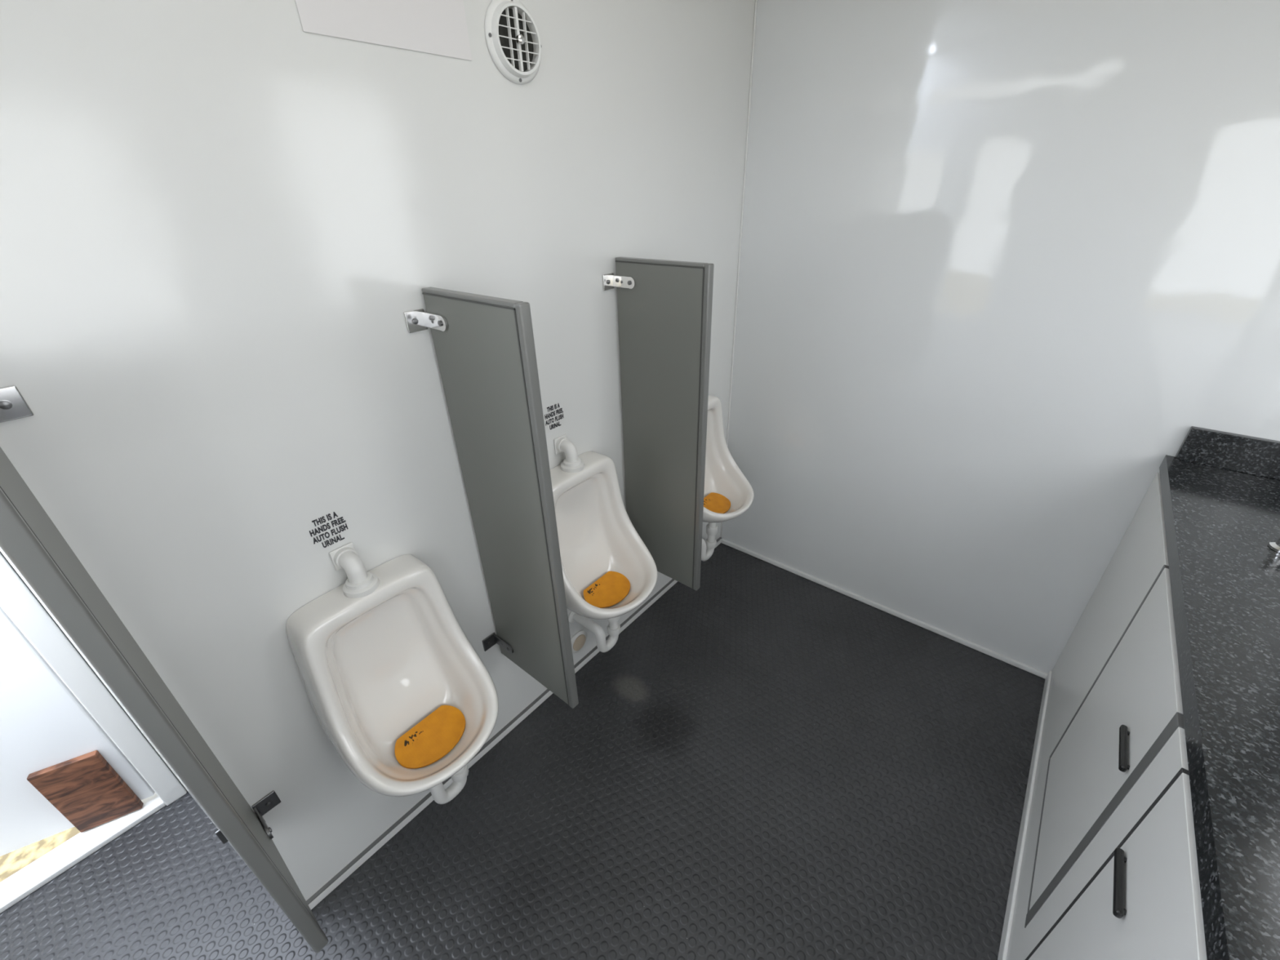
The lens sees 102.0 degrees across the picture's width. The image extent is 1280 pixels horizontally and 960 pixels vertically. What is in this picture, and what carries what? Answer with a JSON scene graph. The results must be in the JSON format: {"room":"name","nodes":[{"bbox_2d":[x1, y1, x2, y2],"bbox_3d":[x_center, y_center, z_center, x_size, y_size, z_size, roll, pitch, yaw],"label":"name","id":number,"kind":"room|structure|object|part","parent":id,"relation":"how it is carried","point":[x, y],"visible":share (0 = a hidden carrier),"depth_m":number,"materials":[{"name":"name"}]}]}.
{"room":"public restroom","nodes":[
{"label":"public restroom","id":0,"kind":"room"},
{"bbox_2d":[0,0,755,900],"bbox_3d":[-0.526,-0.383,1.573,0.630,2.350,2.125,21,36,34],"label":"wall","id":1,"kind":"structure","parent":0,"point":[221,221],"depth_m":0.97,"materials":[{"name":"white"}]},
{"bbox_2d":[0,385,34,422],"bbox_3d":[-0.857,-0.100,0.696,0.005,0.044,0.045,21,36,34],"label":"wall flange","id":2,"kind":"object","parent":1,"relation":"attached to","point":[20,409],"visible":1,"depth_m":0.70,"materials":[{"name":"silver metal"}]},
{"bbox_2d":[0,400,12,409],"bbox_3d":[-0.852,-0.101,0.696,0.004,0.012,0.012,21,36,34],"label":"screw","id":3,"kind":"object","parent":2,"relation":"attached to","point":[6,405],"visible":1,"depth_m":0.69,"materials":[{"name":"silver metal"}]},
{"bbox_2d":[0,446,319,926],"bbox_3d":[-0.738,0.375,0.811,0.318,1.072,0.022,21,36,34],"label":"panel","id":4,"kind":"object","parent":1,"relation":"attached to","point":[11,482],"visible":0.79,"depth_m":0.74,"materials":[{"name":"grey plastic"}]},
{"bbox_2d":[0,487,328,953],"bbox_3d":[-0.737,0.375,0.811,0.320,1.074,0.024,21,36,34],"label":"trim","id":5,"kind":"structure","parent":4,"relation":"attached to","point":[19,543],"depth_m":0.64,"materials":[{"name":"grey plastic"}]},
{"bbox_2d":[0,485,325,935],"bbox_3d":[-0.627,0.419,0.732,0.004,1.060,0.024,21,36,34],"label":"front edge seam","id":6,"kind":"object","parent":5,"relation":"attached to","point":[0,486],"visible":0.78,"depth_m":0.64,"materials":[{"name":"grey plastic"}]},
{"bbox_2d":[253,807,271,833],"bbox_3d":[-0.821,0.743,1.128,0.068,0.032,0.006,21,36,34],"label":"tab","id":7,"kind":"object","parent":4,"relation":"attached to","point":[257,812],"depth_m":1.12,"materials":[{"name":"metal"}]},
{"bbox_2d":[263,826,273,839],"bbox_3d":[-0.794,0.753,1.109,0.032,0.032,0.005,21,36,34],"label":"tab","id":8,"kind":"object","parent":4,"relation":"attached to","point":[267,830],"visible":1,"depth_m":1.10,"materials":[{"name":"silver metal"}]},
{"bbox_2d":[214,829,227,844],"bbox_3d":[-0.878,0.752,1.114,0.005,0.044,0.045,21,36,34],"label":"wall flange","id":9,"kind":"object","parent":1,"relation":"attached to","point":[218,833],"visible":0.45,"depth_m":1.10,"materials":[{"name":"silver metal"}]},
{"bbox_2d":[251,790,280,815],"bbox_3d":[-0.835,0.725,1.160,0.005,0.044,0.045,21,36,34],"label":"wall flange","id":10,"kind":"object","parent":1,"relation":"attached to","point":[260,805],"visible":0.8,"depth_m":1.16,"materials":[{"name":"silver metal"}]},
{"bbox_2d":[266,800,272,806],"bbox_3d":[-0.830,0.725,1.160,0.004,0.012,0.012,21,36,34],"label":"screw","id":11,"kind":"object","parent":10,"relation":"attached to","point":[268,803],"visible":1,"depth_m":1.16,"materials":[{"name":"silver metal"}]},
{"bbox_2d":[309,511,347,547],"bbox_3d":[-0.654,0.105,1.090,0.001,0.070,0.071,21,36,34],"label":"decal","id":12,"kind":"object","parent":1,"relation":"attached to","point":[335,513],"visible":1,"depth_m":1.09,"materials":[{"name":"grey"}]},
{"bbox_2d":[294,0,471,60],"bbox_3d":[-0.438,-0.901,0.857,0.001,0.290,0.315,21,36,34],"label":"access panel","id":13,"kind":"object","parent":1,"relation":"attached to","point":[437,27],"visible":1,"depth_m":0.92,"materials":[{"name":"white plastic"}]},
{"bbox_2d":[285,542,498,804],"bbox_3d":[-0.518,0.541,1.230,0.309,0.806,0.351,21,36,34],"label":"urinal","id":14,"kind":"object","parent":1,"relation":"attached to","point":[388,669],"visible":1,"depth_m":1.23,"materials":[{"name":"white ceramic"}]},
{"bbox_2d":[403,308,427,333],"bbox_3d":[-0.475,-0.337,1.099,0.005,0.044,0.045,21,36,34],"label":"wall flange","id":15,"kind":"object","parent":1,"relation":"attached to","point":[409,316],"visible":1,"depth_m":1.09,"materials":[{"name":"silver metal"}]},
{"bbox_2d":[412,318,417,324],"bbox_3d":[-0.474,-0.335,1.094,0.004,0.012,0.012,21,36,34],"label":"screw","id":16,"kind":"object","parent":15,"relation":"attached to","point":[415,321],"visible":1,"depth_m":1.09,"materials":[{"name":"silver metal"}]},
{"bbox_2d":[482,632,496,651],"bbox_3d":[-0.453,0.488,1.563,0.005,0.044,0.045,21,36,34],"label":"wall flange","id":17,"kind":"object","parent":1,"relation":"attached to","point":[491,637],"visible":1,"depth_m":1.56,"materials":[{"name":"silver metal"}]},
{"bbox_2d":[422,292,569,705],"bbox_3d":[-0.313,0.111,1.260,0.318,1.072,0.022,21,36,34],"label":"panel","id":18,"kind":"object","parent":1,"relation":"attached to","point":[477,354],"visible":0.86,"depth_m":1.18,"materials":[{"name":"grey laminate"}]},
{"bbox_2d":[422,311,441,330],"bbox_3d":[-0.436,-0.335,1.093,0.068,0.032,0.006,21,36,34],"label":"tab","id":19,"kind":"object","parent":18,"relation":"attached to","point":[428,317],"depth_m":1.09,"materials":[{"name":"silver metal"}]},
{"bbox_2d":[437,320,442,326],"bbox_3d":[-0.414,-0.324,1.072,0.012,0.012,0.004,21,36,34],"label":"screw","id":20,"kind":"object","parent":18,"relation":"attached to","point":[439,322],"visible":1,"depth_m":1.07,"materials":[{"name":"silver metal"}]},
{"bbox_2d":[438,315,448,331],"bbox_3d":[-0.410,-0.325,1.074,0.032,0.032,0.005,21,36,34],"label":"tab","id":21,"kind":"object","parent":18,"relation":"attached to","point":[444,326],"visible":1,"depth_m":1.07,"materials":[{"name":"silver metal"}]},
{"bbox_2d":[421,287,578,708],"bbox_3d":[-0.312,0.112,1.260,0.320,1.074,0.024,21,36,34],"label":"trim","id":22,"kind":"structure","parent":18,"relation":"attached to","point":[524,322],"depth_m":1.06,"materials":[{"name":"grey"}]},
{"bbox_2d":[422,292,515,310],"bbox_3d":[-0.330,-0.350,1.005,0.302,0.003,0.024,21,36,34],"label":"top edge seam","id":23,"kind":"object","parent":22,"relation":"attached to","point":[442,296],"visible":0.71,"depth_m":0.99,"materials":[{"name":"grey plastic"}]},
{"bbox_2d":[513,308,568,705],"bbox_3d":[-0.202,0.155,1.181,0.004,1.060,0.024,21,36,34],"label":"front edge seam","id":24,"kind":"object","parent":22,"relation":"attached to","point":[514,311],"visible":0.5,"depth_m":1.09,"materials":[{"name":"grey"}]},
{"bbox_2d":[493,634,508,652],"bbox_3d":[-0.414,0.491,1.557,0.068,0.032,0.006,21,36,34],"label":"tab","id":25,"kind":"object","parent":18,"relation":"attached to","point":[498,640],"depth_m":1.55,"materials":[{"name":"metal"}]},
{"bbox_2d":[506,644,513,653],"bbox_3d":[-0.388,0.501,1.538,0.032,0.032,0.005,21,36,34],"label":"tab","id":26,"kind":"object","parent":18,"relation":"attached to","point":[511,651],"visible":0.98,"depth_m":1.53,"materials":[{"name":"silver metal"}]},
{"bbox_2d":[484,0,541,84],"bbox_3d":[-0.254,-0.916,1.080,0.027,0.144,0.144,21,36,34],"label":"air vent","id":27,"kind":"object","parent":1,"relation":"in","point":[513,39],"visible":1,"depth_m":1.07,"materials":[{"name":"white plastic"}]},
{"bbox_3d":[-0.248,-0.914,1.075,0.010,0.016,0.016,21,36,34],"label":"knob","id":28,"kind":"part","parent":27,"relation":"part of","materials":[{"name":"silver metal"}]},
{"bbox_2d":[306,537,721,909],"bbox_3d":[-0.230,0.710,1.986,0.010,0.028,2.042,21,36,34],"label":"baseboard","id":29,"kind":"structure","parent":1,"relation":"attached to","point":[430,799],"depth_m":1.60,"materials":[{"name":"white plastic"}]},
{"bbox_2d":[544,404,563,429],"bbox_3d":[-0.248,-0.183,1.499,0.001,0.070,0.071,21,36,34],"label":"decal","id":30,"kind":"object","parent":1,"relation":"attached to","point":[555,405],"visible":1,"depth_m":1.50,"materials":[{"name":"grey"}]},
{"bbox_2d":[570,630,586,653],"bbox_3d":[-0.227,0.603,1.927,0.015,0.090,0.090,21,36,34],"label":"cover","id":31,"kind":"object","parent":1,"relation":"attached to","point":[578,640],"visible":0.93,"depth_m":1.92,"materials":[{"name":"white plastic"}]},
{"bbox_2d":[550,434,657,652],"bbox_3d":[-0.110,0.267,1.651,0.309,0.806,0.351,21,36,34],"label":"urinal","id":32,"kind":"object","parent":1,"relation":"attached to","point":[608,571],"visible":0.8,"depth_m":1.69,"materials":[{"name":"white ceramic"}]},
{"bbox_2d":[602,272,613,290],"bbox_3d":[-0.092,-0.575,1.504,0.005,0.044,0.045,21,36,34],"label":"wall flange","id":33,"kind":"object","parent":1,"relation":"attached to","point":[606,277],"visible":1,"depth_m":1.50,"materials":[{"name":"silver metal"}]},
{"bbox_2d":[615,260,705,588],"bbox_3d":[0.070,-0.127,1.665,0.318,1.072,0.022,21,36,34],"label":"panel","id":34,"kind":"object","parent":1,"relation":"attached to","point":[660,318],"visible":0.76,"depth_m":1.60,"materials":[{"name":"grey laminate"}]},
{"bbox_2d":[613,275,630,288],"bbox_3d":[-0.053,-0.573,1.498,0.068,0.032,0.005,21,36,34],"label":"tab","id":35,"kind":"object","parent":34,"relation":"attached to","point":[616,279],"depth_m":1.50,"materials":[{"name":"silver metal"}]},
{"bbox_2d":[628,276,635,288],"bbox_3d":[-0.026,-0.563,1.479,0.032,0.032,0.005,21,36,34],"label":"tab","id":36,"kind":"object","parent":34,"relation":"attached to","point":[632,279],"visible":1,"depth_m":1.47,"materials":[{"name":"silver metal"}]},
{"bbox_2d":[615,257,714,590],"bbox_3d":[0.071,-0.126,1.665,0.320,1.074,0.024,21,36,34],"label":"trim","id":37,"kind":"structure","parent":34,"relation":"attached to","point":[708,268],"depth_m":1.48,"materials":[{"name":"grey"}]},
{"bbox_2d":[615,260,704,268],"bbox_3d":[0.054,-0.588,1.410,0.302,0.003,0.024,21,36,34],"label":"top edge seam","id":38,"kind":"object","parent":37,"relation":"attached to","point":[615,260],"visible":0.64,"depth_m":1.40,"materials":[{"name":"grey plastic"}]},
{"bbox_2d":[692,268,704,588],"bbox_3d":[0.181,-0.083,1.586,0.004,1.060,0.024,21,36,34],"label":"front edge seam","id":39,"kind":"object","parent":37,"relation":"attached to","point":[703,268],"visible":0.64,"depth_m":1.51,"materials":[{"name":"grey"}]},
{"bbox_2d":[701,394,754,560],"bbox_3d":[0.297,0.010,2.077,0.309,0.806,0.351,21,36,34],"label":"urinal","id":40,"kind":"object","parent":1,"relation":"attached to","point":[728,494],"visible":0.43,"depth_m":2.16,"materials":[{"name":"white ceramic"}]},
{"bbox_2d":[720,0,757,537],"bbox_3d":[0.390,-0.717,2.096,0.006,2.322,0.006,21,36,34],"label":"trim","id":41,"kind":"structure","parent":1,"relation":"attached to","point":[756,1],"depth_m":1.93,"materials":[{"name":"white plastic"}]},
{"bbox_2d":[0,542,1044,959],"bbox_3d":[0.039,1.081,1.393,2.710,0.050,2.920,21,36,34],"label":"floor","id":42,"kind":"structure","parent":0,"point":[768,762],"depth_m":1.48,"materials":[{"name":"rubber"}]},
{"bbox_2d":[0,792,165,913],"bbox_3d":[-1.669,1.090,1.386,0.087,0.018,0.623,21,36,34],"label":"trim","id":43,"kind":"structure","parent":42,"relation":"on","point":[36,874],"depth_m":1.45,"materials":[{"name":"white"}]},
{"bbox_2d":[26,750,143,832],"bbox_3d":[-1.553,0.880,1.461,0.140,0.263,0.018,-16,32,-24],"label":"wooden board","id":44,"kind":"object","parent":43,"relation":"on","point":[86,789],"visible":1,"depth_m":1.45,"materials":[{"name":"brown wood"}]},
{"bbox_2d":[997,472,1207,959],"bbox_3d":[1.030,0.842,0.837,0.570,0.866,2.098,21,36,34],"label":"vanity cabinet","id":45,"kind":"object","parent":42,"relation":"on","point":[1109,868],"depth_m":1.01,"materials":[{"name":"white laminate"}]},
{"bbox_3d":[0.665,1.146,0.962,0.016,0.128,1.565,21,36,34],"label":"rail","id":46,"kind":"part","parent":45,"relation":"part of","materials":[{"name":"white laminate"}]},
{"bbox_3d":[1.001,0.573,1.126,0.017,0.675,0.448,21,36,34],"label":"door","id":47,"kind":"part","parent":45,"relation":"part of","materials":[{"name":"white laminate"}]},
{"bbox_3d":[0.629,0.804,0.733,0.017,0.677,0.481,21,36,34],"label":"door","id":48,"kind":"part","parent":45,"relation":"part of","materials":[{"name":"white laminate"}]},
{"bbox_3d":[0.715,0.600,0.774,0.010,0.014,0.109,21,36,34],"label":"handle","id":49,"kind":"part","parent":45,"relation":"part of","materials":[{"name":"black metal"}]},
{"bbox_3d":[0.881,0.488,0.946,0.010,0.014,0.107,21,36,34],"label":"handle","id":50,"kind":"part","parent":45,"relation":"part of","materials":[{"name":"black metal"}]},
{"bbox_2d":[1159,426,1279,959],"bbox_3d":[1.025,0.400,0.583,0.556,0.133,2.099,21,36,34],"label":"countertop","id":51,"kind":"structure","parent":45,"relation":"on","point":[1220,490],"depth_m":0.83,"materials":[{"name":"black stone"}]},
{"bbox_2d":[1267,537,1279,552],"bbox_3d":[1.361,0.131,1.043,0.112,0.053,0.048,21,36,34],"label":"tap","id":52,"kind":"object","parent":51,"relation":"on","point":[1274,545],"visible":1,"depth_m":1.07,"materials":[{"name":"silver metal"}]},
{"bbox_2d":[721,0,1279,673],"bbox_3d":[0.916,-0.526,1.760,2.710,2.350,0.060,21,36,34],"label":"wall","id":53,"kind":"structure","parent":0,"point":[1000,260],"depth_m":1.56,"materials":[{"name":"white plastic"}]},
{"bbox_2d":[721,538,1048,679],"bbox_3d":[0.957,0.517,2.279,1.386,0.022,0.012,21,36,34],"label":"baseboard","id":54,"kind":"structure","parent":53,"relation":"attached to","point":[999,656],"depth_m":2.18,"materials":[{"name":"white plastic"}]},
{"bbox_2d":[1175,426,1279,479],"bbox_3d":[1.688,-0.023,1.262,0.537,0.093,0.021,21,36,34],"label":"backsplash","id":55,"kind":"structure","parent":53,"relation":"attached to","point":[1259,456],"depth_m":1.35,"materials":[{"name":"black stone"}]},
{"bbox_3d":[-1.682,0.067,0.837,0.070,2.360,0.675,21,36,34],"label":"wall","id":56,"kind":"structure","parent":0,"visible":0},
{"bbox_2d":[0,606,155,856],"bbox_3d":[-1.771,0.159,0.969,0.620,1.985,0.040,-16,32,-24],"label":"leaf","id":57,"kind":"object","parent":56,"relation":"attached to","point":[43,724],"visible":0.56,"depth_m":1.36,"materials":[{"name":"white paint"}]},
{"bbox_2d":[0,551,186,805],"bbox_3d":[-1.477,0.069,1.110,0.093,2.060,0.052,21,36,34],"label":"trim","id":58,"kind":"structure","parent":56,"relation":"attached to","point":[18,602],"depth_m":1.33,"materials":[{"name":"white"}]},
{"label":"outside","id":59,"kind":"structure","parent":0,"visible":0},
{"bbox_2d":[0,826,79,882],"bbox_3d":[-7.028,0.491,3.846,11.270,0.001,20.000,21,36,34],"label":"ground","id":60,"kind":"structure","parent":59,"point":[11,863],"depth_m":1.97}
]}

